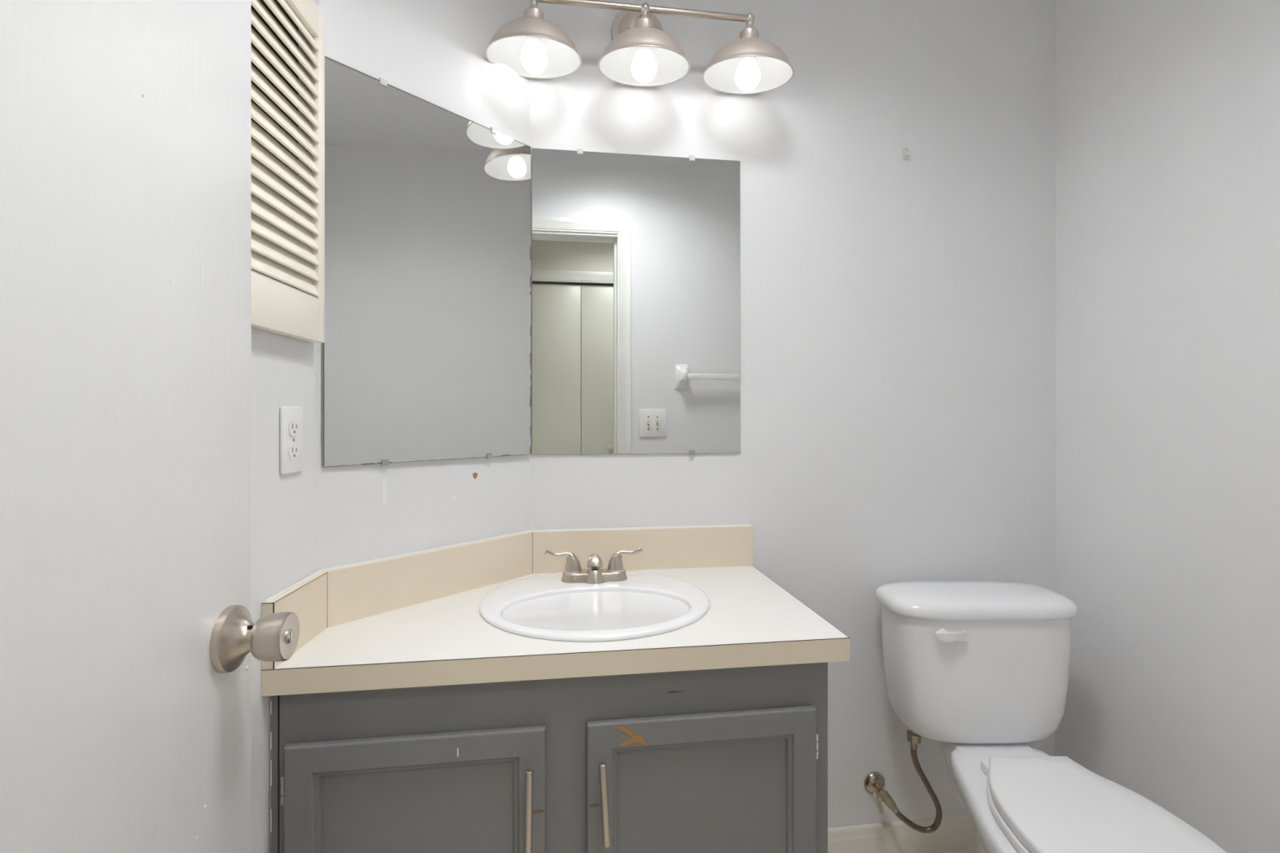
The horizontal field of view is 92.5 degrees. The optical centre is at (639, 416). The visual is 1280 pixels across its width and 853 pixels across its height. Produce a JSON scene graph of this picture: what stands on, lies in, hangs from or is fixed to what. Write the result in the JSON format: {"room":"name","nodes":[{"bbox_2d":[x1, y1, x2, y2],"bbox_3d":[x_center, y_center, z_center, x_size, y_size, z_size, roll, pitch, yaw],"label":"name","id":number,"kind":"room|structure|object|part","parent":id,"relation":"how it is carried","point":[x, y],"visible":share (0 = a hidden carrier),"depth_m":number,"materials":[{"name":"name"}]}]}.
{"room":"bathroom","nodes":[
{"label":"bathroom","id":0,"kind":"room"},
{"bbox_2d":[251,0,319,852],"bbox_3d":[-0.616,-0.058,0.672,0.100,2.555,1.121,0,0,-2],"label":"wall","id":1,"kind":"structure","parent":0,"point":[285,370],"depth_m":1.01,"materials":[{"name":"paint"}]},
{"bbox_2d":[0,0,299,852],"bbox_3d":[-0.448,0.192,0.467,0.107,2.033,0.655,0,0,-6],"label":"door","id":2,"kind":"structure","parent":1,"relation":"in","point":[129,636],"depth_m":0.56,"materials":[{"name":"paint"}]},
{"bbox_3d":[-0.442,0.267,0.742,0.036,0.057,0.057,0,0,-8],"label":"knob","id":3,"kind":"part","parent":2,"relation":"part of","materials":[{"name":"silver metal"}]},
{"bbox_2d":[251,0,324,342],"bbox_3d":[-0.584,-0.439,0.951,0.026,0.606,0.366,0,0,-4],"label":"upper cabinet","id":4,"kind":"object","parent":1,"relation":"attached to","point":[287,257],"visible":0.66,"depth_m":1.01,"materials":[{"name":"beige paint"}]},
{"bbox_3d":[-0.594,-0.439,0.933,0.004,0.566,0.291,0,0,-4],"label":"panel","id":5,"kind":"part","parent":4,"relation":"part of","materials":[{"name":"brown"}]},
{"bbox_3d":[-0.583,-0.176,0.951,0.021,0.080,0.315,0,0,-4],"label":"rail","id":6,"kind":"part","parent":4,"relation":"part of","materials":[{"name":"beige paint"}]},
{"bbox_3d":[-0.583,-0.715,0.951,0.021,0.054,0.315,0,0,-4],"label":"rail","id":7,"kind":"part","parent":4,"relation":"part of","materials":[{"name":"beige paint"}]},
{"bbox_2d":[280,406,302,475],"bbox_3d":[-0.600,0.041,1.057,0.008,0.115,0.070,0,0,-4],"label":"electrical outlet","id":8,"kind":"object","parent":1,"relation":"attached to","point":[291,417],"visible":1,"depth_m":1.05,"materials":[{"name":"white plastic"}]},
{"bbox_2d":[288,444,299,460],"bbox_3d":[-0.598,0.061,1.057,0.003,0.027,0.034,0,0,-4],"label":"receptacle","id":9,"kind":"object","parent":8,"relation":"attached to","point":[293,449],"depth_m":1.06,"materials":[{"name":"white plastic"}]},
{"bbox_2d":[288,420,299,435],"bbox_3d":[-0.598,0.020,1.057,0.003,0.027,0.034,0,0,-4],"label":"receptacle","id":10,"kind":"object","parent":8,"relation":"attached to","point":[293,425],"depth_m":1.05,"materials":[{"name":"white plastic"}]},
{"bbox_2d":[261,571,327,670],"bbox_3d":[-0.596,0.348,1.068,0.018,0.105,0.199,0,0,-4],"label":"backsplash","id":11,"kind":"structure","parent":1,"relation":"attached to","point":[308,602],"depth_m":1.08,"materials":[{"name":"beige laminate"}]},
{"bbox_2d":[319,0,529,570],"bbox_3d":[-0.486,-0.058,1.403,0.100,2.555,0.524,0,0,39],"label":"wall","id":12,"kind":"structure","parent":0,"point":[433,51],"depth_m":1.35,"materials":[{"name":"paint"}]},
{"bbox_2d":[382,476,386,504],"bbox_3d":[-0.530,0.153,1.268,0.001,0.056,0.009,0,0,39],"label":"tape strip","id":13,"kind":"object","parent":12,"relation":"attached to","point":[384,479],"visible":1,"depth_m":1.27,"materials":[{"name":"white"}]},
{"bbox_2d":[321,56,530,466],"bbox_3d":[-0.442,-0.297,1.366,0.008,0.796,0.513,0,0,39],"label":"wall mirror","id":14,"kind":"object","parent":12,"relation":"attached to","point":[426,348],"visible":0.98,"depth_m":1.32,"materials":[{"name":"grey mirror"}]},
{"bbox_2d":[324,531,532,627],"bbox_3d":[-0.440,0.348,1.365,0.018,0.105,0.524,0,0,39],"label":"backsplash","id":15,"kind":"structure","parent":12,"relation":"attached to","point":[361,591],"depth_m":1.32,"materials":[{"name":"beige laminate"}]},
{"bbox_2d":[472,472,477,479],"bbox_3d":[-0.389,0.140,1.444,0.001,0.016,0.014,0,0,39],"label":"chip","id":16,"kind":"object","parent":12,"relation":"attached to","point":[475,474],"visible":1,"depth_m":1.45,"materials":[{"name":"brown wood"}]},
{"bbox_2d":[529,0,1055,828],"bbox_3d":[0.475,-0.058,1.736,1.683,2.555,0.100,0,0,-8],"label":"wall","id":17,"kind":"structure","parent":0,"point":[898,314],"depth_m":1.71,"materials":[{"name":"paint"}]},
{"bbox_2d":[532,147,740,455],"bbox_3d":[-0.004,-0.296,1.611,0.553,0.798,0.009,0,0,-8],"label":"wall mirror","id":18,"kind":"object","parent":17,"relation":"attached to","point":[636,258],"visible":1,"depth_m":1.61,"materials":[{"name":"grey mirror"}]},
{"bbox_2d":[485,0,794,94],"bbox_3d":[0.008,-0.945,1.498,0.750,0.256,0.237,0,0,-8],"label":"vanity light","id":19,"kind":"object","parent":17,"relation":"attached to","point":[639,53],"visible":1,"depth_m":1.49,"materials":[{"name":"silver metal"}]},
{"bbox_3d":[-0.251,-0.882,1.453,0.225,0.094,0.224,0,0,-8],"label":"lamp shade","id":20,"kind":"part","parent":19,"relation":"part of","materials":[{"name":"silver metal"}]},
{"bbox_3d":[-0.250,-0.899,1.449,0.037,0.047,0.038,0,0,-8],"label":"bulb","id":21,"kind":"part","parent":19,"relation":"part of","materials":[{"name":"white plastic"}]},
{"bbox_3d":[-0.251,-0.849,1.454,0.063,0.064,0.063,0,0,-8],"label":"bulb","id":22,"kind":"part","parent":19,"relation":"part of","materials":[{"name":"white glass"}]},
{"bbox_3d":[-0.006,-1.004,1.602,0.137,0.137,0.026,0,0,-8],"label":"wall plate","id":23,"kind":"part","parent":19,"relation":"part of","materials":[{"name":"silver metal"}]},
{"bbox_3d":[0.010,-0.882,1.491,0.225,0.094,0.224,0,0,-8],"label":"lamp shade","id":24,"kind":"part","parent":19,"relation":"part of","materials":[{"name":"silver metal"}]},
{"bbox_3d":[0.011,-0.899,1.487,0.037,0.047,0.038,0,0,-8],"label":"bulb","id":25,"kind":"part","parent":19,"relation":"part of","materials":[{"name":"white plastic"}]},
{"bbox_3d":[0.010,-0.849,1.491,0.063,0.064,0.063,0,0,-8],"label":"bulb","id":26,"kind":"part","parent":19,"relation":"part of","materials":[{"name":"white glass"}]},
{"bbox_3d":[0.269,-0.849,1.529,0.063,0.064,0.063,0,0,-8],"label":"bulb","id":27,"kind":"part","parent":19,"relation":"part of","materials":[{"name":"white glass"}]},
{"bbox_3d":[0.269,-0.882,1.528,0.225,0.094,0.224,0,0,-8],"label":"lamp shade","id":28,"kind":"part","parent":19,"relation":"part of","materials":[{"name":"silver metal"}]},
{"bbox_3d":[0.269,-0.899,1.524,0.037,0.047,0.038,0,0,-8],"label":"bulb","id":29,"kind":"part","parent":19,"relation":"part of","materials":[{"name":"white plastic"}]},
{"bbox_2d":[531,525,752,573],"bbox_3d":[0.010,0.347,1.608,0.589,0.106,0.018,0,0,-8],"label":"backsplash","id":30,"kind":"structure","parent":17,"relation":"attached to","point":[677,548],"depth_m":1.60,"materials":[{"name":"beige laminate"}]},
{"bbox_2d":[864,771,893,813],"bbox_3d":[0.656,1.027,1.672,0.069,0.070,0.077,0,0,-8],"label":"shutoff valve","id":31,"kind":"object","parent":17,"relation":"attached to","point":[874,782],"visible":1,"depth_m":1.69,"materials":[{"name":"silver metal"}]},
{"bbox_3d":[0.642,1.038,1.648,0.041,0.050,0.022,0,0,-44],"label":"oval handle","id":32,"kind":"part","parent":31,"relation":"part of","materials":[{"name":"beige plastic"}]},
{"bbox_2d":[827,813,977,852],"bbox_3d":[0.744,1.179,1.716,0.957,0.083,0.016,0,0,-8],"label":"baseboard","id":33,"kind":"structure","parent":17,"relation":"attached to","point":[954,832],"depth_m":1.71,"materials":[{"name":"beige paint"}]},
{"bbox_2d":[902,147,910,159],"bbox_3d":[0.748,-0.740,1.713,0.014,0.032,0.022,0,0,-8],"label":"wall hook","id":34,"kind":"object","parent":17,"relation":"attached to","point":[905,153],"visible":1,"depth_m":1.72,"materials":[{"name":"white plastic"}]},
{"bbox_3d":[0.746,-0.740,1.722,0.014,0.032,0.003,0,0,-8],"label":"plate","id":35,"kind":"part","parent":34,"relation":"part of","materials":[{"name":"white plastic"}]},
{"bbox_2d":[920,846,978,852],"bbox_3d":[0.302,1.260,0.357,3.500,0.080,2.820,0,0,-8],"label":"floor","id":36,"kind":"structure","parent":0,"point":[973,849],"depth_m":1.72,"materials":[{"name":"plastic"}]},
{"bbox_2d":[270,662,827,852],"bbox_3d":[-0.160,0.831,1.286,0.952,0.778,0.575,0,0,-8],"label":"vanity cabinet","id":37,"kind":"object","parent":36,"relation":"on","point":[731,760],"visible":0.93,"depth_m":1.05,"materials":[{"name":"grey paint"}]},
{"bbox_3d":[-0.365,0.799,1.012,0.412,0.542,0.015,0,0,-8],"label":"door","id":38,"kind":"part","parent":37,"relation":"part of","materials":[{"name":"grey paint"}]},
{"bbox_3d":[-0.183,0.645,1.011,0.014,0.137,0.039,0,0,-8],"label":"handle","id":39,"kind":"part","parent":37,"relation":"part of","materials":[{"name":"silver metal"}]},
{"bbox_2d":[261,524,849,696],"bbox_3d":[-0.149,0.367,1.314,0.988,0.150,0.558,0,0,-8],"label":"countertop","id":40,"kind":"structure","parent":37,"relation":"on","point":[411,620],"depth_m":1.16,"materials":[{"name":"laminate"}]},
{"bbox_2d":[544,546,643,584],"bbox_3d":[-0.108,0.352,1.458,0.235,0.076,0.067,0,0,-8],"label":"bathroom faucet","id":41,"kind":"object","parent":40,"relation":"on","point":[573,573],"visible":1,"depth_m":1.45,"materials":[{"name":"silver metal"}]},
{"bbox_3d":[-0.182,0.341,1.454,0.087,0.054,0.040,0,0,-8],"label":"lever handle","id":42,"kind":"part","parent":41,"relation":"part of","materials":[{"name":"silver metal"}]},
{"bbox_3d":[-0.109,0.352,1.466,0.038,0.046,0.049,0,0,-8],"label":"spout","id":43,"kind":"part","parent":41,"relation":"part of","materials":[{"name":"silver metal"}]},
{"bbox_3d":[-0.035,0.341,1.476,0.087,0.054,0.040,0,0,-8],"label":"lever handle","id":44,"kind":"part","parent":41,"relation":"part of","materials":[{"name":"silver metal"}]},
{"bbox_2d":[479,570,710,641],"bbox_3d":[-0.095,0.460,1.327,0.490,0.140,0.481,0,0,-8],"label":"sink","id":45,"kind":"object","parent":40,"relation":"in","point":[645,604],"visible":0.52,"depth_m":1.28,"materials":[{"name":"white ceramic"}]},
{"bbox_3d":[-0.060,0.643,1.029,0.020,0.137,0.039,0,0,-8],"label":"handle","id":46,"kind":"part","parent":37,"relation":"part of","materials":[{"name":"silver metal"}]},
{"bbox_3d":[0.113,0.798,1.081,0.412,0.543,0.015,0,0,-8],"label":"door","id":47,"kind":"part","parent":37,"relation":"part of","materials":[{"name":"grey paint"}]},
{"bbox_2d":[875,581,1226,852],"bbox_3d":[0.857,0.832,1.284,0.461,0.776,0.820,0,0,0],"label":"toilet","id":48,"kind":"object","parent":36,"relation":"on","point":[979,669],"visible":1,"depth_m":1.48,"materials":[{"name":"white ceramic"}]},
{"bbox_2d":[888,729,942,833],"bbox_3d":[0.738,0.965,1.622,0.128,0.297,0.112,0,0,-8],"label":"supply hose","id":49,"kind":"object","parent":48,"relation":"attached to","point":[914,739],"visible":0.99,"depth_m":1.61,"materials":[{"name":"metal"}]},
{"bbox_3d":[0.743,0.523,1.464,0.075,0.026,0.024,0,0,0],"label":"flush lever","id":50,"kind":"part","parent":48,"relation":"part of","materials":[{"name":"white plastic"}]},
{"bbox_3d":[0.856,0.648,1.579,0.438,0.318,0.212,0,0,0],"label":"tank","id":51,"kind":"part","parent":48,"relation":"part of","materials":[{"name":"white ceramic"}]},
{"bbox_3d":[0.856,0.467,1.579,0.461,0.046,0.232,0,0,0],"label":"tank lid","id":52,"kind":"part","parent":48,"relation":"part of","materials":[{"name":"white ceramic"}]},
{"bbox_3d":[0.865,0.796,1.131,0.338,0.019,0.496,0,0,0],"label":"seat","id":53,"kind":"part","parent":48,"relation":"part of","materials":[{"name":"white plastic"}]},
{"bbox_3d":[0.865,0.771,1.132,0.330,0.024,0.488,0,0,0],"label":"seat lid","id":54,"kind":"part","parent":48,"relation":"part of","materials":[{"name":"white plastic"}]},
{"bbox_2d":[1055,0,1279,852],"bbox_3d":[1.374,-0.058,1.050,0.100,2.555,1.515,0,0,-8],"label":"wall","id":55,"kind":"structure","parent":0,"point":[1167,112],"depth_m":1.45,"materials":[{"name":"paint"}]}
]}

